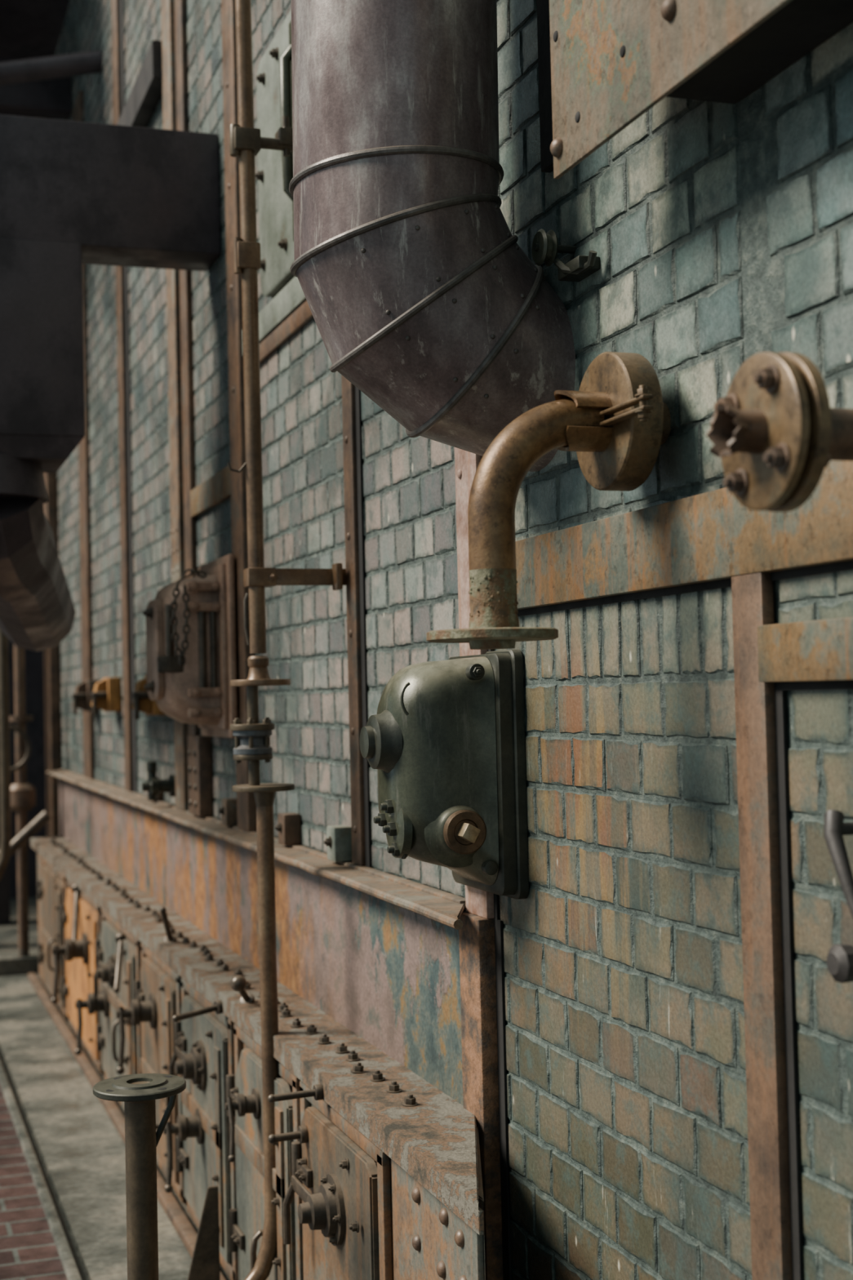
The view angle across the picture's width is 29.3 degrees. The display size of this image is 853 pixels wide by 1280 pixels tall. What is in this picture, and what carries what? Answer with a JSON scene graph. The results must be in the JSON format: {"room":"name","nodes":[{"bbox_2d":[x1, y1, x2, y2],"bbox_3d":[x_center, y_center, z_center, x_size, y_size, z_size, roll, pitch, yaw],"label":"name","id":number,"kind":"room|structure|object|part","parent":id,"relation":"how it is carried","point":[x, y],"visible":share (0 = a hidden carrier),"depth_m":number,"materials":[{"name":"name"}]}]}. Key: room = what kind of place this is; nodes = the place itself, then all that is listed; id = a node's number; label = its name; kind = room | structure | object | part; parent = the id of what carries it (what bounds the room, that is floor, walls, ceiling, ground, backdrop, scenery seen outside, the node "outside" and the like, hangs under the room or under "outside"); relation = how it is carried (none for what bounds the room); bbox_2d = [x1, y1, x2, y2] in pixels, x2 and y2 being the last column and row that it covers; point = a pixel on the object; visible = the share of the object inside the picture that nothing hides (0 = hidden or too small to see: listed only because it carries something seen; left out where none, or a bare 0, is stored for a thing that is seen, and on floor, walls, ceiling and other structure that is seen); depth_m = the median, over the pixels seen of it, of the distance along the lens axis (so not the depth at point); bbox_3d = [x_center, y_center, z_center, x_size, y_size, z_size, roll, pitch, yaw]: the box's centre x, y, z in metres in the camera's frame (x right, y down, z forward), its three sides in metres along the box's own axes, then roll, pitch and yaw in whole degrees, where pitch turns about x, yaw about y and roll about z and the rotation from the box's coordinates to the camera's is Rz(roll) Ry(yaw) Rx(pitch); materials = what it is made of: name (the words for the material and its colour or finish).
{"room":"power station hall","nodes":[
{"label":"power station hall","id":0,"kind":"room"},
{"bbox_2d":[8,639,46,898],"bbox_3d":[-4.282,-1.988,12.525,8.045,8.000,0.300,-1,-2,-19],"label":"wall","id":1,"kind":"structure","parent":0,"point":[33,660],"depth_m":12.67,"materials":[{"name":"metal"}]},
{"bbox_2d":[0,897,38,976],"bbox_3d":[-3.599,1.943,10.668,8.045,0.190,3.950,-1,-2,-19],"label":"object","id":2,"kind":"structure","parent":1,"relation":"attached to","point":[11,964],"depth_m":10.16,"materials":[{"name":"metal"}]},
{"bbox_2d":[0,835,10,924],"bbox_3d":[-3.056,-1.558,11.266,0.240,7.000,0.200,-1,-2,-19],"label":"steel column","id":3,"kind":"structure","parent":2,"relation":"on","point":[5,917],"depth_m":11.09,"materials":[{"name":"brown metal"}]},
{"bbox_2d":[8,643,35,956],"bbox_3d":[-2.334,0.862,9.129,0.292,1.810,0.160,-1,-2,-19],"label":"vertical pipe","id":4,"kind":"object","parent":2,"relation":"on","point":[23,794],"visible":0.83,"depth_m":9.12,"materials":[{"name":"metal"}]},
{"bbox_2d":[0,1086,66,1279],"bbox_3d":[-2.981,1.731,3.326,4.470,0.100,10.350,-1,-2,-19],"label":"floor","id":5,"kind":"structure","parent":0,"point":[28,1248],"depth_m":4.72,"materials":[{"name":"brick"}]},
{"bbox_2d":[0,630,51,879],"bbox_3d":[-2.243,0.527,8.310,0.722,2.600,0.854,-1,-2,-19],"label":"pipe","id":6,"kind":"object","parent":5,"relation":"on","point":[8,847],"visible":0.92,"depth_m":7.93,"materials":[{"name":"metal"}]},
{"bbox_2d":[93,1073,186,1279],"bbox_3d":[-0.515,1.208,2.968,0.180,0.806,0.180,-1,-2,-19],"label":"flanged standpipe","id":7,"kind":"object","parent":5,"relation":"on","point":[139,1092],"visible":1,"depth_m":2.95,"materials":[{"name":"metal"}]},
{"bbox_3d":[-0.487,0.887,3.001,0.069,0.135,0.012,-1,-2,-19],"label":"arm","id":8,"kind":"part","parent":7,"relation":"part of","materials":[{"name":"metal"}]},
{"bbox_2d":[0,0,70,117],"bbox_3d":[-2.752,-3.405,10.092,2.600,0.200,5.400,-1,-2,-19],"label":"ceiling","id":9,"kind":"structure","parent":0,"point":[29,28],"depth_m":8.94,"materials":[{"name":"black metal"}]},
{"bbox_2d":[0,1048,89,1279],"bbox_3d":[-0.838,1.696,4.059,0.060,0.118,10.350,-1,-2,-19],"label":"trim","id":10,"kind":"structure","parent":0,"point":[73,1264],"depth_m":5.07,"materials":[{"name":"concrete"}]},
{"bbox_2d":[0,973,230,1279],"bbox_3d":[-0.424,1.700,4.200,0.815,0.100,10.350,-1,-2,-19],"label":"floor","id":11,"kind":"structure","parent":0,"point":[82,1151],"depth_m":5.60,"materials":[{"name":"concrete"}]},
{"bbox_2d":[27,972,225,1279],"bbox_3d":[-1.045,1.698,5.654,0.040,0.030,6.900,-1,-2,-19],"label":"base angle","id":12,"kind":"object","parent":11,"relation":"on","point":[180,1223],"visible":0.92,"depth_m":5.83,"materials":[{"name":"brown metal"}]},
{"bbox_2d":[186,1185,220,1279],"bbox_3d":[-0.558,1.496,4.005,0.100,0.300,0.012,-1,-2,-19],"label":"bracket","id":13,"kind":"object","parent":11,"relation":"on","point":[205,1262],"visible":1,"depth_m":4.01,"materials":[{"name":"metal"}]},
{"bbox_2d":[54,0,852,1279],"bbox_3d":[-0.663,-1.298,5.590,0.300,6.006,9.100,-1,-2,-19],"label":"wall","id":14,"kind":"structure","parent":0,"point":[721,234],"depth_m":2.46,"materials":[{"name":"brick"}]},
{"bbox_2d":[0,57,71,119],"bbox_3d":[-2.618,-2.889,8.398,1.545,0.250,0.150,-1,-2,-19],"label":"overhead beam","id":15,"kind":"structure","parent":14,"relation":"attached to","point":[51,99],"depth_m":8.53,"materials":[{"name":"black metal"}]},
{"bbox_2d":[39,117,62,836],"bbox_3d":[-2.221,-0.776,9.610,0.058,5.110,0.350,-1,-2,-19],"label":"strap","id":16,"kind":"object","parent":14,"relation":"attached to","point":[51,655],"visible":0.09,"depth_m":9.42,"materials":[{"name":"brown metal"}]},
{"bbox_2d":[0,49,102,85],"bbox_3d":[-2.368,-2.582,7.229,1.858,0.249,0.100,-1,-2,-19],"label":"pipe","id":17,"kind":"object","parent":14,"relation":"attached to","point":[58,66],"visible":1,"depth_m":7.42,"materials":[{"name":"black metal"}]},
{"bbox_2d":[72,89,94,778],"bbox_3d":[-1.730,-1.024,8.228,0.018,3.430,0.300,-1,-2,-19],"label":"strap","id":18,"kind":"object","parent":14,"relation":"attached to","point":[77,111],"visible":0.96,"depth_m":8.11,"materials":[{"name":"brown metal"}]},
{"bbox_2d":[71,680,99,715],"bbox_3d":[-1.659,0.277,7.903,0.125,0.165,0.200,-1,-2,-19],"label":"wall bracket","id":19,"kind":"object","parent":14,"relation":"attached to","point":[82,698],"visible":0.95,"depth_m":7.82,"materials":[{"name":"metal"}]},
{"bbox_2d":[90,677,120,715],"bbox_3d":[-1.430,0.250,7.231,0.125,0.165,0.200,-1,-2,-19],"label":"wall bracket","id":20,"kind":"object","parent":14,"relation":"attached to","point":[106,695],"visible":1,"depth_m":7.15,"materials":[{"name":"metal"}]},
{"bbox_2d":[0,114,220,651],"bbox_3d":[-1.787,-0.752,5.581,1.845,1.544,1.810,-1,-2,-19],"label":"duct","id":21,"kind":"object","parent":14,"relation":"attached to","point":[73,193],"depth_m":4.91,"materials":[{"name":"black metal"}]},
{"bbox_3d":[-1.761,-0.885,4.841,1.420,0.585,0.375,-1,-2,-19],"label":"vertical leg","id":22,"kind":"part","parent":21,"relation":"part of","materials":[{"name":"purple metal"}]},
{"bbox_3d":[-1.548,-1.366,4.857,1.845,0.377,0.220,-1,-2,-19],"label":"cross arm","id":23,"kind":"part","parent":21,"relation":"part of","materials":[{"name":"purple metal"}]},
{"bbox_2d":[111,0,137,792],"bbox_3d":[-1.284,-1.103,6.919,0.018,3.480,0.230,-1,-2,-19],"label":"strap","id":24,"kind":"object","parent":14,"relation":"attached to","point":[117,6],"visible":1,"depth_m":6.88,"materials":[{"name":"brown metal"}]},
{"bbox_2d":[116,40,162,127],"bbox_3d":[-1.132,-2.055,6.376,0.060,0.140,1.130,-1,-2,-19],"label":"strap","id":25,"kind":"object","parent":14,"relation":"attached to","point":[146,92],"visible":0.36,"depth_m":6.06,"materials":[{"name":"grey metal"}]},
{"bbox_2d":[131,675,166,719],"bbox_3d":[-1.046,0.214,6.106,0.125,0.165,0.200,-1,-2,-19],"label":"wall bracket","id":26,"kind":"object","parent":14,"relation":"attached to","point":[141,702],"visible":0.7,"depth_m":6.04,"materials":[{"name":"metal"}]},
{"bbox_2d":[141,760,175,800],"bbox_3d":[-0.966,0.507,5.888,0.120,0.140,0.080,-1,-2,-19],"label":"valve","id":27,"kind":"object","parent":14,"relation":"attached to","point":[154,785],"visible":0.98,"depth_m":5.87,"materials":[{"name":"metal"}]},
{"bbox_3d":[-0.989,0.508,5.880,0.032,0.140,0.050,-1,-2,-19],"label":"valve stem","id":28,"kind":"part","parent":27,"relation":"part of","materials":[{"name":"metal"}]},
{"bbox_2d":[160,0,188,810],"bbox_3d":[-0.885,-1.051,5.731,0.033,3.280,0.170,-1,-2,-19],"label":"strap","id":29,"kind":"object","parent":14,"relation":"attached to","point":[167,6],"visible":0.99,"depth_m":5.68,"materials":[{"name":"paint"}]},
{"bbox_2d":[174,0,199,735],"bbox_3d":[-0.818,-1.058,5.559,0.018,3.280,0.120,-1,-2,-19],"label":"strap","id":30,"kind":"object","parent":14,"relation":"attached to","point":[185,298],"visible":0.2,"depth_m":5.53,"materials":[{"name":"brown metal"}]},
{"bbox_2d":[142,554,237,737],"bbox_3d":[-0.722,0.027,4.923,0.272,0.535,0.460,-1,-2,-19],"label":"housing","id":31,"kind":"object","parent":14,"relation":"attached to","point":[190,622],"visible":1,"depth_m":4.79,"materials":[{"name":"metal"}]},
{"bbox_3d":[-0.816,0.031,4.896,0.022,0.300,0.190,-1,-2,-19],"label":"raised door","id":32,"kind":"part","parent":31,"relation":"part of","materials":[{"name":"brown metal"}]},
{"bbox_3d":[-0.689,-0.065,4.737,0.110,0.284,0.022,-1,-2,-19],"label":"chain","id":33,"kind":"part","parent":31,"relation":"part of","materials":[{"name":"metal"}]},
{"bbox_3d":[-0.642,0.023,4.787,0.055,0.240,0.024,-1,-2,-19],"label":"tie rod","id":34,"kind":"part","parent":31,"relation":"part of","materials":[{"name":"metal"}]},
{"bbox_3d":[-0.626,0.026,4.956,0.070,0.535,0.460,-1,-2,-19],"label":"plate","id":35,"kind":"part","parent":31,"relation":"part of","materials":[{"name":"brown metal"}]},
{"bbox_2d":[190,466,231,517],"bbox_3d":[-0.673,-0.469,5.156,0.018,0.090,0.690,-1,-2,-19],"label":"strap","id":36,"kind":"object","parent":14,"relation":"attached to","point":[216,489],"visible":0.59,"depth_m":5.15,"materials":[{"name":"brown metal"}]},
{"bbox_2d":[221,0,256,831],"bbox_3d":[-0.554,-0.890,4.770,0.033,2.880,0.150,-1,-2,-19],"label":"strap","id":37,"kind":"object","parent":14,"relation":"attached to","point":[246,803],"visible":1,"depth_m":4.74,"materials":[{"name":"brown metal"}]},
{"bbox_2d":[36,852,485,1279],"bbox_3d":[-0.948,1.347,5.774,0.171,0.734,6.963,-1,-2,-19],"label":"door frame","id":38,"kind":"structure","parent":14,"relation":"attached to","point":[39,858],"depth_m":2.90,"materials":[{"name":"brown metal"}]},
{"bbox_2d":[37,857,68,1019],"bbox_3d":[-1.876,1.459,8.103,0.079,0.668,1.020,-1,-2,-19],"label":"door","id":39,"kind":"structure","parent":38,"relation":"attached to","point":[51,890],"depth_m":8.06,"materials":[{"name":"metal"}]},
{"bbox_3d":[-1.784,1.505,7.799,0.055,0.172,0.032,-1,-2,-19],"label":"handle","id":40,"kind":"part","parent":39,"relation":"part of","materials":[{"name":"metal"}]},
{"bbox_3d":[-1.853,1.452,8.111,0.022,0.588,0.938,-1,-2,-19],"label":"door plate","id":41,"kind":"part","parent":39,"relation":"part of","materials":[{"name":"brown metal"}]},
{"bbox_2d":[60,877,103,1074],"bbox_3d":[-1.491,1.414,7.020,0.051,0.668,1.120,-1,-2,-19],"label":"door","id":42,"kind":"structure","parent":38,"relation":"attached to","point":[77,982],"depth_m":6.89,"materials":[{"name":"metal"}]},
{"bbox_2d":[50,932,88,1004],"bbox_3d":[-1.478,1.351,6.736,0.157,0.276,0.131,-1,-2,-19],"label":"valve","id":43,"kind":"object","parent":42,"relation":"attached to","point":[77,948],"visible":1,"depth_m":6.71,"materials":[{"name":"metal"}]},
{"bbox_2d":[71,884,80,940],"bbox_3d":[-1.493,1.189,6.952,0.053,0.280,0.238,-1,-2,-7],"label":"lever","id":44,"kind":"object","parent":42,"relation":"attached to","point":[74,888],"visible":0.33,"depth_m":6.97,"materials":[{"name":"metal"}]},
{"bbox_3d":[-1.482,1.408,7.024,0.022,0.588,1.038,-1,-2,-19],"label":"door plate","id":45,"kind":"part","parent":42,"relation":"part of","materials":[{"name":"orange metal"}]},
{"bbox_2d":[93,907,142,1110],"bbox_3d":[-1.160,1.371,5.972,0.100,0.668,0.920,-1,-2,-19],"label":"door","id":46,"kind":"structure","parent":38,"relation":"attached to","point":[105,948],"depth_m":5.93,"materials":[{"name":"metal"}]},
{"bbox_2d":[74,987,109,1055],"bbox_3d":[-1.269,1.436,6.166,0.132,0.233,0.118,-1,-2,-19],"label":"valve","id":47,"kind":"object","parent":46,"relation":"attached to","point":[100,1003],"visible":0.97,"depth_m":6.14,"materials":[{"name":"metal"}]},
{"bbox_3d":[-1.206,1.271,6.043,0.030,0.136,0.220,-1,-2,-19],"label":"latch arm","id":48,"kind":"part","parent":46,"relation":"part of","materials":[{"name":"metal"}]},
{"bbox_3d":[-1.075,1.406,5.719,0.055,0.172,0.032,-1,-2,-19],"label":"handle","id":49,"kind":"part","parent":46,"relation":"part of","materials":[{"name":"metal"}]},
{"bbox_2d":[113,933,127,993],"bbox_3d":[-1.082,1.134,5.746,0.044,0.186,0.182,-1,-2,-3],"label":"lever","id":50,"kind":"object","parent":46,"relation":"attached to","point":[119,938],"visible":0.98,"depth_m":5.74,"materials":[{"name":"metal"}]},
{"bbox_3d":[-1.075,1.213,5.663,0.023,0.023,0.023,-1,-2,-19],"label":"knob","id":51,"kind":"part","parent":50,"relation":"part of","materials":[{"name":"metal"}]},
{"bbox_2d":[133,942,185,1203],"bbox_3d":[-0.862,1.337,5.134,0.079,0.668,0.700,-1,-2,-19],"label":"door","id":52,"kind":"structure","parent":38,"relation":"attached to","point":[157,1047],"depth_m":5.05,"materials":[{"name":"metal"}]},
{"bbox_2d":[115,993,157,1075],"bbox_3d":[-0.917,1.233,5.131,0.132,0.233,0.118,-1,-2,-19],"label":"valve","id":53,"kind":"object","parent":52,"relation":"attached to","point":[147,1011],"visible":1,"depth_m":5.11,"materials":[{"name":"metal"}]},
{"bbox_3d":[-0.840,1.330,5.142,0.022,0.588,0.618,-1,-2,-19],"label":"door plate","id":54,"kind":"part","parent":52,"relation":"part of","materials":[{"name":"brown metal"}]},
{"bbox_2d":[168,977,238,1279],"bbox_3d":[-0.632,1.308,4.426,0.100,0.668,0.690,-1,-2,-19],"label":"door","id":55,"kind":"structure","parent":38,"relation":"attached to","point":[204,1046],"depth_m":4.36,"materials":[{"name":"metal"}]},
{"bbox_3d":[-0.678,1.207,4.496,0.030,0.136,0.220,-1,-2,-19],"label":"latch arm","id":56,"kind":"part","parent":55,"relation":"part of","materials":[{"name":"metal"}]},
{"bbox_2d":[163,1107,204,1192],"bbox_3d":[-0.662,1.376,4.416,0.114,0.201,0.109,-1,-2,-19],"label":"valve","id":57,"kind":"object","parent":55,"relation":"attached to","point":[184,1127],"visible":0.96,"depth_m":4.40,"materials":[{"name":"metal"}]},
{"bbox_3d":[-0.599,1.302,4.437,0.022,0.588,0.608,-1,-2,-19],"label":"door plate","id":58,"kind":"part","parent":55,"relation":"part of","materials":[{"name":"grey metal"}]},
{"bbox_2d":[30,768,484,1235],"bbox_3d":[-0.995,0.807,5.858,0.203,0.420,7.215,-1,-2,-19],"label":"girder","id":59,"kind":"object","parent":38,"relation":"on","point":[368,972],"visible":0.95,"depth_m":3.75,"materials":[{"name":"metal"}]},
{"bbox_2d":[155,778,163,800],"bbox_3d":[-1.033,0.568,6.180,0.060,0.079,0.070,-1,-2,-19],"label":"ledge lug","id":60,"kind":"object","parent":59,"relation":"on","point":[160,797],"visible":0.09,"depth_m":6.15,"materials":[{"name":"metal"}]},
{"bbox_2d":[159,906,177,942],"bbox_3d":[-0.800,0.882,5.032,0.040,0.134,0.131,-1,-2,3],"label":"lever","id":61,"kind":"object","parent":59,"relation":"on","point":[170,937],"visible":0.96,"depth_m":5.03,"materials":[{"name":"metal"}]},
{"bbox_3d":[-0.804,0.824,4.979,0.021,0.021,0.021,-1,-2,-19],"label":"knob","id":62,"kind":"part","parent":61,"relation":"part of","materials":[{"name":"metal"}]},
{"bbox_2d":[172,1000,222,1022],"bbox_3d":[-0.580,0.939,4.135,0.137,0.041,0.035,0,-2,-33],"label":"lever","id":63,"kind":"object","parent":59,"relation":"attached to","point":[217,1006],"visible":1,"depth_m":4.13,"materials":[{"name":"metal"}]},
{"bbox_3d":[-0.630,0.951,4.103,0.018,0.018,0.018,-1,-2,-19],"label":"knob","id":64,"kind":"part","parent":63,"relation":"part of","materials":[{"name":"metal"}]},
{"bbox_2d":[187,735,213,817],"bbox_3d":[-0.746,0.443,5.347,0.053,0.258,0.190,-1,-2,-19],"label":"plate","id":65,"kind":"object","parent":59,"relation":"on","point":[199,747],"visible":1,"depth_m":5.26,"materials":[{"name":"metal"}]},
{"bbox_2d":[218,797,237,826],"bbox_3d":[-0.594,0.515,4.894,0.060,0.079,0.070,-1,-2,-19],"label":"box","id":66,"kind":"object","parent":59,"relation":"on","point":[228,811],"visible":0.95,"depth_m":4.86,"materials":[{"name":"paint"}]},
{"bbox_2d":[230,974,254,1003],"bbox_3d":[-0.452,0.863,4.010,0.039,0.089,0.091,-2,-2,15],"label":"lever","id":67,"kind":"object","parent":59,"relation":"attached to","point":[238,983],"visible":0.94,"depth_m":3.98,"materials":[{"name":"metal"}]},
{"bbox_3d":[-0.459,0.838,3.986,0.040,0.040,0.040,-1,-2,-19],"label":"knob","id":68,"kind":"part","parent":67,"relation":"part of","materials":[{"name":"metal"}]},
{"bbox_3d":[-0.449,0.873,4.016,0.035,0.070,0.077,-2,-2,16],"label":"rod","id":69,"kind":"part","parent":67,"relation":"part of","materials":[{"name":"metal"}]},
{"bbox_2d":[275,812,301,845],"bbox_3d":[-0.361,0.487,4.212,0.060,0.079,0.070,-1,-2,-19],"label":"box","id":70,"kind":"object","parent":59,"relation":"on","point":[289,828],"visible":1,"depth_m":4.18,"materials":[{"name":"metal"}]},
{"bbox_2d":[267,1084,323,1102],"bbox_3d":[-0.260,0.898,3.227,0.110,0.031,0.031,-1,-2,-19],"label":"lever","id":71,"kind":"object","parent":59,"relation":"attached to","point":[317,1092],"visible":1,"depth_m":3.23,"materials":[{"name":"metal"}]},
{"bbox_3d":[-0.304,0.902,3.211,0.016,0.016,0.016,-1,-2,-19],"label":"knob","id":72,"kind":"part","parent":71,"relation":"part of","materials":[{"name":"metal"}]},
{"bbox_2d":[324,825,351,862],"bbox_3d":[-0.206,0.469,3.759,0.060,0.079,0.070,-1,-2,-19],"label":"box","id":73,"kind":"object","parent":59,"relation":"on","point":[338,841],"visible":0.94,"depth_m":3.73,"materials":[{"name":"grey paint"}]},
{"bbox_2d":[226,1023,303,1279],"bbox_3d":[-0.396,1.281,3.767,0.079,0.668,0.630,-1,-2,-19],"label":"door","id":74,"kind":"structure","parent":38,"relation":"attached to","point":[246,1222],"depth_m":3.79,"materials":[{"name":"metal"}]},
{"bbox_2d":[224,1088,261,1162],"bbox_3d":[-0.425,1.114,3.762,0.083,0.148,0.093,-1,-2,-19],"label":"valve","id":75,"kind":"object","parent":74,"relation":"attached to","point":[251,1104],"visible":1,"depth_m":3.76,"materials":[{"name":"metal"}]},
{"bbox_3d":[-0.366,1.394,3.646,0.055,0.172,0.032,-1,-2,-19],"label":"handle","id":76,"kind":"part","parent":74,"relation":"part of","materials":[{"name":"metal"}]},
{"bbox_2d":[282,1080,392,1279],"bbox_3d":[-0.199,1.256,3.159,0.100,0.668,0.590,-1,-2,-19],"label":"door","id":77,"kind":"structure","parent":38,"relation":"attached to","point":[344,1211],"depth_m":3.11,"materials":[{"name":"metal"}]},
{"bbox_2d":[267,1125,308,1143],"bbox_3d":[-0.285,1.018,3.350,0.082,0.036,0.035,-1,-2,-19],"label":"lever","id":78,"kind":"object","parent":77,"relation":"attached to","point":[302,1134],"visible":1,"depth_m":3.35,"materials":[{"name":"metal"}]},
{"bbox_3d":[-0.315,1.020,3.340,0.018,0.018,0.018,-1,-2,-19],"label":"knob","id":79,"kind":"part","parent":78,"relation":"part of","materials":[{"name":"metal"}]},
{"bbox_3d":[-0.245,1.155,3.229,0.030,0.136,0.220,-1,-2,-19],"label":"latch arm","id":80,"kind":"part","parent":77,"relation":"part of","materials":[{"name":"metal"}]},
{"bbox_3d":[-0.167,1.250,3.170,0.022,0.588,0.508,-1,-2,-19],"label":"door plate","id":81,"kind":"part","parent":77,"relation":"part of","materials":[{"name":"brown metal"}]},
{"bbox_2d":[391,1160,484,1279],"bbox_3d":[0.014,1.238,2.661,0.024,0.700,0.440,-1,-2,-18],"label":"plate","id":82,"kind":"object","parent":38,"relation":"attached to","point":[431,1242],"visible":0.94,"depth_m":2.68,"materials":[{"name":"brown metal"}]},
{"bbox_2d":[229,115,293,157],"bbox_3d":[-0.326,-1.150,3.745,0.257,0.100,0.055,-1,-2,-19],"label":"bracket","id":83,"kind":"object","parent":14,"relation":"attached to","point":[241,138],"visible":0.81,"depth_m":3.70,"materials":[{"name":"metal"}]},
{"bbox_2d":[226,0,294,1279],"bbox_3d":[-0.430,-0.248,3.670,0.247,3.442,0.140,-1,-2,-19],"label":"riser pipe","id":84,"kind":"object","parent":83,"relation":"attached to","point":[252,739],"visible":0.95,"depth_m":3.66,"materials":[{"name":"metal"}]},
{"bbox_3d":[-0.300,-1.155,3.757,0.200,0.090,0.050,-1,-2,-19],"label":"arm","id":85,"kind":"part","parent":83,"relation":"part of"},
{"bbox_2d":[242,276,306,355],"bbox_3d":[-0.343,-0.876,4.175,0.018,0.078,1.110,-1,-2,-19],"label":"access panel","id":86,"kind":"object","parent":14,"relation":"attached to","point":[291,297],"visible":0.23,"depth_m":4.26,"materials":[{"name":"grey paint"}]},
{"bbox_2d":[255,9,294,297],"bbox_3d":[-0.362,-1.254,4.126,0.077,0.645,0.660,-1,-2,-19],"label":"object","id":87,"kind":"object","parent":14,"relation":"attached to","point":[274,175],"visible":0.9,"depth_m":4.25,"materials":[{"name":"grey paint"}]},
{"bbox_2d":[259,300,313,364],"bbox_3d":[-0.339,-0.809,4.174,0.013,0.048,1.110,-1,-2,-19],"label":"strap","id":88,"kind":"object","parent":14,"relation":"attached to","point":[303,314],"visible":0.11,"depth_m":4.23,"materials":[{"name":"brown metal"}]},
{"bbox_2d":[243,563,346,590],"bbox_3d":[-0.291,-0.141,3.692,0.244,0.060,0.064,-1,-2,-6],"label":"bracket","id":89,"kind":"object","parent":14,"relation":"attached to","point":[267,577],"visible":0.91,"depth_m":3.68,"materials":[{"name":"brown metal"}]},
{"bbox_3d":[-0.255,-0.143,3.684,0.185,0.060,0.042,-1,-2,-19],"label":"flat arm","id":90,"kind":"part","parent":89,"relation":"part of"},
{"bbox_2d":[341,374,371,867],"bbox_3d":[-0.164,-0.150,3.675,0.019,1.310,0.105,-1,-2,-19],"label":"strap","id":91,"kind":"object","parent":14,"relation":"attached to","point":[351,394],"visible":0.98,"depth_m":3.66,"materials":[{"name":"brown metal"}]},
{"bbox_2d":[288,0,575,471],"bbox_3d":[-0.026,-1.019,2.645,0.409,1.488,0.346,-1,-2,-19],"label":"ventilation duct","id":92,"kind":"object","parent":14,"relation":"attached to","point":[419,290],"visible":1,"depth_m":2.49,"materials":[{"name":"metal"}]},
{"bbox_2d":[360,648,528,899],"bbox_3d":[0.010,0.232,2.827,0.249,0.422,0.282,-1,-2,-19],"label":"switch housing","id":93,"kind":"object","parent":14,"relation":"attached to","point":[445,740],"visible":1,"depth_m":2.75,"materials":[{"name":"green metal"}]},
{"bbox_3d":[0.059,0.321,2.744,0.124,0.124,0.024,-1,-2,-19],"label":"plug seat","id":94,"kind":"part","parent":93,"relation":"part of","materials":[{"name":"green metal"}]},
{"bbox_3d":[0.104,0.231,2.868,0.044,0.422,0.265,-1,-2,-19],"label":"mounting plate","id":95,"kind":"part","parent":93,"relation":"part of","materials":[{"name":"metal"}]},
{"bbox_2d":[454,447,499,919],"bbox_3d":[0.071,-0.604,2.965,0.023,2.200,0.125,-1,-2,-19],"label":"strap","id":96,"kind":"object","parent":14,"relation":"attached to","point":[478,902],"visible":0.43,"depth_m":2.96,"materials":[{"name":"paint"}]},
{"bbox_2d":[458,912,511,1279],"bbox_3d":[0.108,1.044,2.899,0.034,1.100,0.135,-1,-2,-19],"label":"vertical beam","id":97,"kind":"structure","parent":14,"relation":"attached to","point":[481,939],"depth_m":2.87,"materials":[{"name":"brown metal"}]},
{"bbox_2d":[536,0,553,173],"bbox_3d":[0.198,-1.236,2.579,0.018,0.970,0.115,-1,-2,-19],"label":"strap","id":98,"kind":"object","parent":14,"relation":"attached to","point":[543,6],"visible":0.45,"depth_m":2.59,"materials":[{"name":"brown metal"}]},
{"bbox_2d":[426,351,671,649],"bbox_3d":[0.177,-0.193,2.175,0.348,0.404,0.264,-1,-2,-19],"label":"pipe","id":99,"kind":"object","parent":14,"relation":"attached to","point":[618,420],"visible":1,"depth_m":2.17,"materials":[{"name":"metal"}]},
{"bbox_2d":[532,228,600,281],"bbox_3d":[0.214,-0.592,2.486,0.067,0.089,0.148,-1,-2,-19],"label":"pulley","id":100,"kind":"object","parent":14,"relation":"attached to","point":[545,246],"visible":1,"depth_m":2.50,"materials":[{"name":"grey metal"}]},
{"bbox_2d":[515,460,852,616],"bbox_3d":[0.344,-0.126,2.190,0.020,0.124,1.510,-1,-2,-19],"label":"metal beam","id":101,"kind":"structure","parent":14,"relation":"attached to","point":[695,543],"depth_m":2.17,"materials":[{"name":"brown metal"}]},
{"bbox_2d":[549,0,852,179],"bbox_3d":[0.370,-1.202,1.871,0.152,1.092,0.907,-1,-2,-19],"label":"box","id":102,"kind":"object","parent":14,"relation":"attached to","point":[612,61],"visible":1,"depth_m":1.99,"materials":[{"name":"brown metal"}]},
{"bbox_2d":[731,572,803,1279],"bbox_3d":[0.425,0.726,1.987,0.018,1.660,0.092,-1,-2,-19],"label":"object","id":103,"kind":"object","parent":14,"relation":"attached to","point":[766,917],"visible":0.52,"depth_m":1.98,"materials":[{"name":"brown metal"}]},
{"bbox_2d":[706,351,852,511],"bbox_3d":[0.408,-0.205,1.628,0.265,0.156,0.156,-1,-2,-19],"label":"flange","id":104,"kind":"object","parent":14,"relation":"attached to","point":[775,431],"visible":1,"depth_m":1.57,"materials":[{"name":"metal"}]},
{"bbox_2d":[757,617,852,690],"bbox_3d":[0.502,0.011,1.733,0.019,0.080,0.555,-1,-2,-19],"label":"strap","id":105,"kind":"object","parent":14,"relation":"attached to","point":[811,655],"visible":1,"depth_m":1.89,"materials":[{"name":"brown metal"}]},
{"bbox_2d":[823,809,852,982],"bbox_3d":[0.464,0.279,1.779,0.072,0.185,0.075,-1,-2,-19],"label":"handle","id":106,"kind":"object","parent":14,"relation":"attached to","point":[839,962],"visible":1,"depth_m":1.77,"materials":[{"name":"metal"}]},
{"bbox_3d":[0.459,0.244,1.788,0.048,0.115,0.079,-2,-2,24],"label":"lever","id":107,"kind":"part","parent":106,"relation":"part of","materials":[{"name":"metal"}]}
]}

